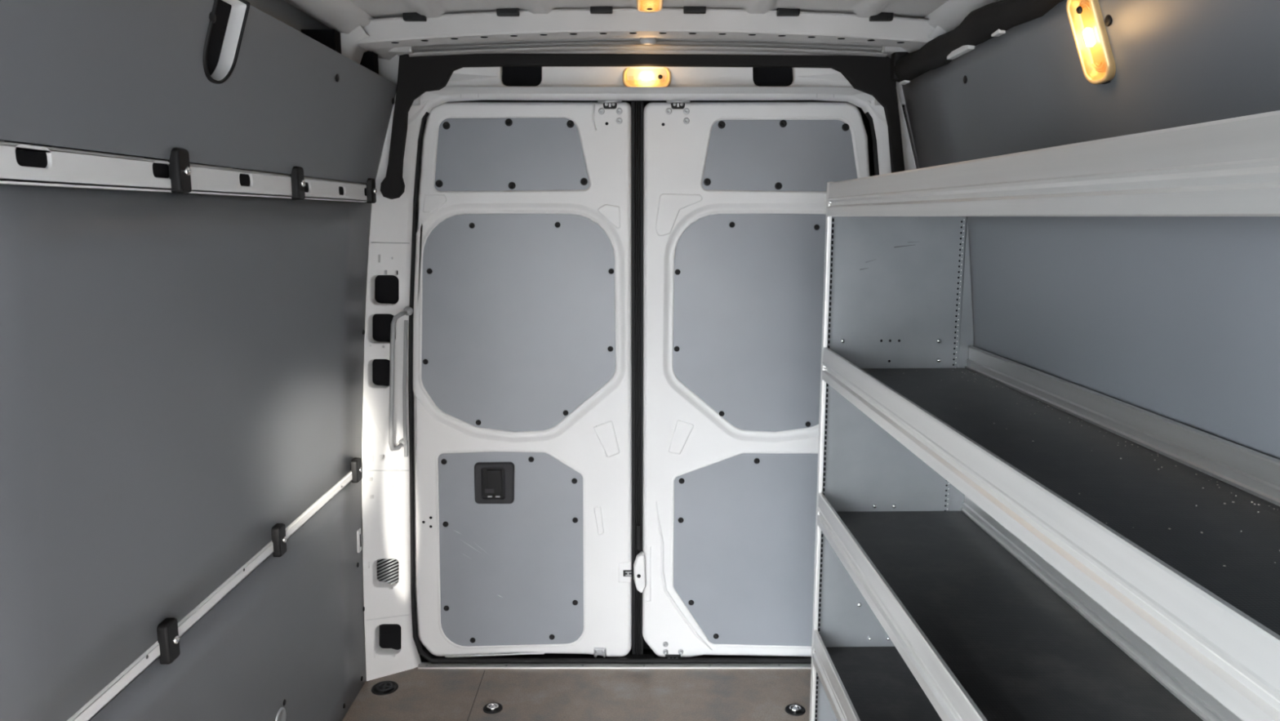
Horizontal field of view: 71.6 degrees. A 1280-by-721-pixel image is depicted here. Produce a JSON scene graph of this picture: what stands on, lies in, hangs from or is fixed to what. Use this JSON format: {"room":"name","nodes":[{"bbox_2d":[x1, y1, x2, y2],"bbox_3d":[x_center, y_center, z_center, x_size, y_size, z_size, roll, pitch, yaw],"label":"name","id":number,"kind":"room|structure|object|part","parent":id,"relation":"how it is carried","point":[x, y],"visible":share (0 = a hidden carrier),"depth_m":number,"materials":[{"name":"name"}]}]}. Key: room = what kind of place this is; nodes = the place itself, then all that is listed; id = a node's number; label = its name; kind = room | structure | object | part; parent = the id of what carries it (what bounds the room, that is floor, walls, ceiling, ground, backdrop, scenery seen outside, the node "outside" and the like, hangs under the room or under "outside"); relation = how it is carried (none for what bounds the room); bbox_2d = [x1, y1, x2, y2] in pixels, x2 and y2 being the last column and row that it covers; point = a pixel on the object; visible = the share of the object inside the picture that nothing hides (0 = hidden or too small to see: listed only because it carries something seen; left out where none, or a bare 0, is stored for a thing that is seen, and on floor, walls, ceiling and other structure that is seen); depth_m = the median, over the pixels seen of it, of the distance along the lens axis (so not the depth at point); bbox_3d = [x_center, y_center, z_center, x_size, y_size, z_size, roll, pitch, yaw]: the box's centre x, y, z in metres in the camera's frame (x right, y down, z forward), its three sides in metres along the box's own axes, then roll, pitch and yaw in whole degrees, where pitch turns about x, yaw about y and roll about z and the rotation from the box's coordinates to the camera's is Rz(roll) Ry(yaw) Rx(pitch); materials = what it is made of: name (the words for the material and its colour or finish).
{"room":"vehicle interior","nodes":[
{"label":"vehicle interior","id":0,"kind":"room"},
{"bbox_2d":[0,0,378,202],"bbox_3d":[-0.833,0.361,0.889,0.195,2.020,3.840,0,9,0],"label":"wall","id":1,"kind":"structure","parent":0,"point":[282,11],"depth_m":2.15,"materials":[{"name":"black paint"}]},
{"bbox_2d":[0,140,367,202],"bbox_3d":[-0.786,-0.360,1.783,0.006,0.060,1.675,0,9,0],"label":"rail","id":2,"kind":"object","parent":1,"relation":"attached to","point":[20,163],"visible":0.82,"depth_m":1.37,"materials":[{"name":"white metal"}]},
{"bbox_2d":[168,147,191,193],"bbox_3d":[-0.774,-0.320,1.499,0.022,0.074,0.040,0,9,0],"label":"clamp","id":3,"kind":"object","parent":2,"relation":"attached to","point":[179,166],"visible":1,"depth_m":1.48,"materials":[{"name":"black plastic"}]},
{"bbox_2d":[289,166,305,199],"bbox_3d":[-0.774,-0.402,2.014,0.022,0.074,0.040,0,9,0],"label":"clamp","id":4,"kind":"object","parent":2,"relation":"attached to","point":[298,183],"visible":1,"depth_m":2.00,"materials":[{"name":"black plastic"}]},
{"bbox_2d":[365,177,377,203],"bbox_3d":[-0.774,-0.489,2.562,0.022,0.070,0.040,0,9,0],"label":"clamp","id":5,"kind":"object","parent":2,"relation":"attached to","point":[371,190],"visible":1,"depth_m":2.55,"materials":[{"name":"black plastic"}]},
{"bbox_2d":[0,184,371,720],"bbox_3d":[-0.832,0.057,1.865,0.080,0.788,1.704,0,9,0],"label":"wall panel","id":6,"kind":"object","parent":1,"relation":"attached to","point":[181,375],"visible":0.96,"depth_m":1.50,"materials":[{"name":"grey plastic"}]},
{"bbox_2d":[0,0,396,183],"bbox_3d":[-0.746,-0.522,1.759,0.092,0.282,1.680,0,9,0],"label":"wall panel","id":7,"kind":"object","parent":1,"relation":"attached to","point":[128,77],"visible":0.98,"depth_m":1.43,"materials":[{"name":"grey laminate"}]},
{"bbox_2d":[202,0,249,84],"bbox_3d":[-0.731,-0.556,1.537,0.072,0.147,0.121,0,9,0],"label":"wall handhold","id":8,"kind":"structure","parent":7,"relation":"attached to","point":[224,37],"depth_m":1.58,"materials":[{"name":"black plastic"}]},
{"bbox_3d":[-0.746,-0.556,1.537,0.041,0.140,0.114,0,9,0],"label":"plate","id":9,"kind":"part","parent":8,"relation":"part of","materials":[{"name":"black plastic"}]},
{"bbox_2d":[66,471,352,720],"bbox_3d":[-0.861,0.466,1.899,0.007,0.031,1.640,0,9,0],"label":"rail","id":10,"kind":"object","parent":1,"relation":"attached to","point":[121,682],"visible":0.74,"depth_m":1.73,"materials":[{"name":"silver metal"}]},
{"bbox_2d":[156,617,180,664],"bbox_3d":[-0.849,0.507,1.605,0.022,0.076,0.040,0,9,0],"label":"clamp","id":11,"kind":"object","parent":10,"relation":"attached to","point":[168,638],"visible":1,"depth_m":1.59,"materials":[{"name":"black plastic"}]},
{"bbox_2d":[271,523,286,556],"bbox_3d":[-0.849,0.424,2.096,0.022,0.074,0.040,0,9,0],"label":"clamp","id":12,"kind":"object","parent":10,"relation":"attached to","point":[278,530],"visible":1,"depth_m":2.08,"materials":[{"name":"black plastic"}]},
{"bbox_2d":[351,457,362,482],"bbox_3d":[-0.849,0.329,2.668,0.022,0.070,0.045,0,9,0],"label":"clamp","id":13,"kind":"object","parent":10,"relation":"attached to","point":[356,463],"visible":1,"depth_m":2.65,"materials":[{"name":"black plastic"}]},
{"bbox_2d":[89,479,365,720],"bbox_3d":[-0.878,0.821,1.981,0.028,0.696,1.688,0,9,0],"label":"wall panel","id":14,"kind":"object","parent":1,"relation":"attached to","point":[286,642],"visible":0.99,"depth_m":2.17,"materials":[{"name":"grey laminate"}]},
{"bbox_3d":[-0.868,0.556,2.747,0.008,0.070,0.028,0,9,0],"label":"plate","id":15,"kind":"part","parent":14,"relation":"part of","materials":[{"name":"white paint"}]},
{"bbox_2d":[284,0,397,59],"bbox_3d":[-0.718,-0.598,0.714,0.100,0.060,3.800,0,9,0],"label":"trim","id":16,"kind":"structure","parent":1,"relation":"attached to","point":[344,16],"depth_m":2.07,"materials":[{"name":"white paint"}]},
{"bbox_2d":[342,666,810,720],"bbox_3d":[0.025,1.343,1.054,1.910,0.030,3.852,0,9,0],"label":"floor","id":17,"kind":"structure","parent":0,"point":[421,694],"depth_m":2.78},
{"bbox_2d":[371,680,398,694],"bbox_3d":[-0.811,1.036,2.821,0.084,0.010,0.084,0,9,0],"label":"anchor","id":18,"kind":"object","parent":17,"relation":"on","point":[384,687],"visible":1,"depth_m":2.82,"materials":[{"name":"black plastic"}]},
{"bbox_2d":[466,670,484,720],"bbox_3d":[-0.512,1.225,1.682,0.003,0.001,2.529,0,9,0],"label":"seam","id":19,"kind":"structure","parent":17,"relation":"attached to","point":[484,670],"depth_m":2.77,"materials":[{"name":"grey"}]},
{"bbox_2d":[483,702,502,713],"bbox_3d":[-0.448,1.055,2.703,0.060,0.010,0.060,0,9,0],"label":"anchor","id":20,"kind":"object","parent":17,"relation":"on","point":[491,708],"visible":1,"depth_m":2.70,"materials":[{"name":"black metal"}]},
{"bbox_2d":[784,703,805,715],"bbox_3d":[0.471,1.056,2.695,0.062,0.010,0.062,0,9,0],"label":"anchor","id":21,"kind":"object","parent":17,"relation":"on","point":[795,709],"visible":1,"depth_m":2.69,"materials":[{"name":"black metal"}]},
{"bbox_2d":[808,110,1279,720],"bbox_3d":[0.724,0.496,1.291,0.443,1.566,2.285,0,9,-1],"label":"shelving unit","id":22,"kind":"object","parent":17,"relation":"on","point":[962,571],"visible":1,"depth_m":1.58,"materials":[{"name":"metal"}]},
{"bbox_3d":[0.702,0.315,2.406,0.440,1.566,0.025,0,9,-1],"label":"panel","id":23,"kind":"part","parent":22,"relation":"part of","materials":[{"name":"metal"}]},
{"bbox_2d":[941,371,1279,566],"bbox_3d":[0.721,0.150,1.564,0.345,0.002,1.564,0,9,0],"label":"crumbs","id":24,"kind":"object","parent":22,"relation":"on","point":[969,371],"visible":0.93,"depth_m":1.44,"materials":[{"name":"beige"}]},
{"bbox_2d":[361,50,916,680],"bbox_3d":[0.022,0.063,2.773,1.810,2.025,0.135,0,9,0],"label":"door frame","id":25,"kind":"structure","parent":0,"point":[393,645],"depth_m":2.71,"materials":[{"name":"white paint"}]},
{"bbox_2d":[360,91,396,676],"bbox_3d":[-0.794,0.113,2.730,0.182,1.840,0.030,0,9,0],"label":"trim","id":26,"kind":"structure","parent":25,"relation":"attached to","point":[396,91],"depth_m":2.70,"materials":[{"name":"white paint"}]},
{"bbox_2d":[377,45,420,105],"bbox_3d":[-0.711,-0.824,2.546,0.135,0.170,0.090,0,9,0],"label":"trim","id":27,"kind":"structure","parent":25,"relation":"attached to","point":[388,68],"depth_m":2.56,"materials":[{"name":"white paint"}]},
{"bbox_2d":[388,306,413,450],"bbox_3d":[-0.740,0.061,2.743,0.061,0.447,0.095,1,9,8],"label":"handle","id":28,"kind":"object","parent":25,"relation":"attached to","point":[407,311],"visible":1,"depth_m":2.71,"materials":[{"name":"grey plastic"}]},
{"bbox_2d":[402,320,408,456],"bbox_3d":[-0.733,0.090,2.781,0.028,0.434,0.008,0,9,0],"label":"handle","id":29,"kind":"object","parent":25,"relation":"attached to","point":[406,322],"visible":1,"depth_m":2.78,"materials":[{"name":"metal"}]},
{"bbox_2d":[413,100,633,657],"bbox_3d":[-0.388,0.104,2.872,0.732,1.824,0.074,0,9,0],"label":"door","id":30,"kind":"structure","parent":25,"relation":"in","point":[522,312],"depth_m":2.86,"materials":[{"name":"white paint"}]},
{"bbox_2d":[474,462,514,503],"bbox_3d":[-0.475,0.400,2.899,0.131,0.139,0.020,0,9,0],"label":"door handle","id":31,"kind":"object","parent":30,"relation":"on","point":[494,482],"depth_m":2.89,"materials":[{"name":"grey plastic"}]},
{"bbox_3d":[-0.427,0.629,2.945,0.486,0.681,0.008,0,9,0],"label":"panel","id":32,"kind":"part","parent":30,"relation":"part of","materials":[{"name":"grey plastic"}]},
{"bbox_3d":[-0.397,-0.635,2.744,0.485,0.225,0.008,0,9,0],"label":"panel","id":33,"kind":"part","parent":30,"relation":"part of","materials":[{"name":"grey plastic"}]},
{"bbox_3d":[-0.391,-0.114,2.836,0.629,0.704,0.008,0,9,0],"label":"panel","id":34,"kind":"part","parent":30,"relation":"part of","materials":[{"name":"grey plastic"}]},
{"bbox_2d":[417,648,811,666],"bbox_3d":[0.020,1.024,3.034,1.560,0.035,0.138,0,9,0],"label":"trim","id":35,"kind":"structure","parent":25,"relation":"attached to","point":[645,651],"depth_m":3.05,"materials":[{"name":"black rubber"}]},
{"bbox_2d":[417,663,811,668],"bbox_3d":[0.022,1.016,2.951,1.515,0.007,0.024,0,9,0],"label":"trim","id":36,"kind":"structure","parent":25,"relation":"attached to","point":[420,665],"depth_m":2.94,"materials":[{"name":"silver metal"}]},
{"bbox_2d":[380,53,904,199],"bbox_3d":[0.007,-0.676,2.577,1.536,0.409,0.024,0,9,0],"label":"trim","id":37,"kind":"structure","parent":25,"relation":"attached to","point":[417,75],"depth_m":2.54,"materials":[{"name":"black plastic"}]},
{"bbox_2d":[622,66,671,87],"bbox_3d":[0.020,-0.830,2.604,0.142,0.068,0.022,0,9,0],"label":"lamp","id":38,"kind":"object","parent":25,"relation":"attached to","point":[646,82],"visible":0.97,"depth_m":2.60,"materials":[{"name":"yellow plastic"}]},
{"bbox_3d":[0.020,-0.830,2.604,0.033,0.014,0.014,0,9,0],"label":"bulb","id":39,"kind":"part","parent":38,"relation":"part of","materials":[{"name":"white"}]},
{"bbox_2d":[408,41,888,57],"bbox_3d":[0.022,-0.879,2.552,1.400,0.055,0.080,0,9,0],"label":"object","id":40,"kind":"structure","parent":25,"relation":"attached to","point":[569,46],"depth_m":2.52,"materials":[{"name":"white paint"}]},
{"bbox_2d":[624,100,870,657],"bbox_3d":[0.366,0.108,2.870,0.838,1.833,0.078,0,9,0],"label":"door","id":41,"kind":"structure","parent":25,"relation":"in","point":[729,198],"depth_m":2.85,"materials":[{"name":"white paint"}]},
{"bbox_3d":[0.406,0.632,2.945,0.592,0.676,0.008,0,9,0],"label":"panel","id":42,"kind":"part","parent":41,"relation":"part of","materials":[{"name":"grey plastic"}]},
{"bbox_3d":[0.419,-0.114,2.836,0.629,0.704,0.008,0,9,0],"label":"panel","id":43,"kind":"part","parent":41,"relation":"part of","materials":[{"name":"grey plastic"}]},
{"bbox_3d":[0.435,-0.631,2.744,0.489,0.221,0.008,0,9,0],"label":"panel","id":44,"kind":"part","parent":41,"relation":"part of","materials":[{"name":"grey plastic"}]},
{"bbox_2d":[874,45,906,105],"bbox_3d":[0.754,-0.824,2.546,0.135,0.170,0.090,0,9,0],"label":"trim","id":45,"kind":"structure","parent":25,"relation":"attached to","point":[886,50],"depth_m":2.56,"materials":[{"name":"white paint"}]},
{"bbox_2d":[902,88,919,168],"bbox_3d":[0.851,0.113,2.730,0.182,1.840,0.030,0,9,0],"label":"trim","id":46,"kind":"structure","parent":25,"relation":"attached to","point":[904,107],"depth_m":2.61,"materials":[{"name":"white paint"}]},
{"bbox_2d":[902,0,1002,53],"bbox_3d":[0.762,-0.598,0.714,0.100,0.060,3.800,0,9,0],"label":"trim","id":47,"kind":"structure","parent":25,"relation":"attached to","point":[951,14],"depth_m":2.09,"materials":[{"name":"white paint"}]},
{"bbox_2d":[350,0,948,55],"bbox_3d":[0.022,-0.600,0.713,1.440,0.070,3.800,0,9,0],"label":"ceiling","id":48,"kind":"structure","parent":0,"point":[377,9],"depth_m":2.17,"materials":[{"name":"white paint"}]},
{"bbox_2d":[340,6,947,64],"bbox_3d":[0.025,-0.794,2.272,1.598,0.197,0.140,0,9,0],"label":"roof beam","id":49,"kind":"structure","parent":48,"relation":"attached to","point":[414,28],"depth_m":2.23,"materials":[{"name":"white metal"}]},
{"bbox_2d":[640,37,656,45],"bbox_3d":[0.022,-0.887,2.450,0.046,0.031,0.046,0,9,0],"label":"plug","id":50,"kind":"object","parent":48,"relation":"attached to","point":[643,41],"visible":0.58,"depth_m":2.44,"materials":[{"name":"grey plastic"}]},
{"bbox_2d":[636,0,663,12],"bbox_3d":[0.022,-0.817,1.995,0.060,0.040,0.142,0,9,0],"label":"recessed light","id":51,"kind":"object","parent":48,"relation":"in","point":[646,6],"visible":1,"depth_m":2.05,"materials":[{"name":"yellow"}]},
{"bbox_2d":[374,70,928,648],"bbox_3d":[0.022,0.037,2.888,1.985,2.100,0.130,0,9,0],"label":"seal","id":52,"kind":"structure","parent":0,"point":[866,122],"depth_m":2.81,"materials":[{"name":"black rubber"}]},
{"bbox_3d":[0.965,0.361,0.889,0.193,2.020,3.840,0,9,0],"label":"wall","id":53,"kind":"structure","parent":0,"visible":0},
{"bbox_2d":[902,0,1279,168],"bbox_3d":[0.807,-0.437,1.270,0.158,0.294,2.747,0,9,0],"label":"wall panel","id":54,"kind":"object","parent":53,"relation":"attached to","point":[1179,63],"visible":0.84,"depth_m":1.54,"materials":[{"name":"grey plastic"}]},
{"bbox_2d":[889,0,1063,84],"bbox_3d":[0.748,-0.591,1.059,0.085,0.093,3.010,0,9,0],"label":"rail","id":55,"kind":"object","parent":54,"relation":"attached to","point":[988,21],"visible":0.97,"depth_m":1.94,"materials":[{"name":"black plastic"}]},
{"bbox_2d":[1066,0,1115,84],"bbox_3d":[0.775,-0.552,1.514,0.099,0.158,0.101,0,9,0],"label":"lamp","id":56,"kind":"object","parent":54,"relation":"attached to","point":[1092,43],"visible":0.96,"depth_m":1.50,"materials":[{"name":"yellow plastic"}]},
{"bbox_2d":[1075,5,1082,13],"bbox_3d":[0.738,-0.589,1.491,0.006,0.012,0.013,-2,9,-10],"label":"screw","id":57,"kind":"object","parent":56,"relation":"attached to","point":[1079,8],"depth_m":1.49,"materials":[{"name":"black plastic"}]},
{"bbox_3d":[0.758,-0.545,1.499,0.022,0.031,0.015,0,9,0],"label":"bulb","id":58,"kind":"part","parent":56,"relation":"part of","materials":[{"name":"white glass"}]},
{"bbox_2d":[967,216,1279,459],"bbox_3d":[0.911,0.125,1.342,0.103,0.822,2.712,0,9,-1],"label":"wall panel","id":59,"kind":"object","parent":53,"relation":"attached to","point":[1176,318],"visible":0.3,"depth_m":1.56,"materials":[{"name":"grey laminate"}]}
]}

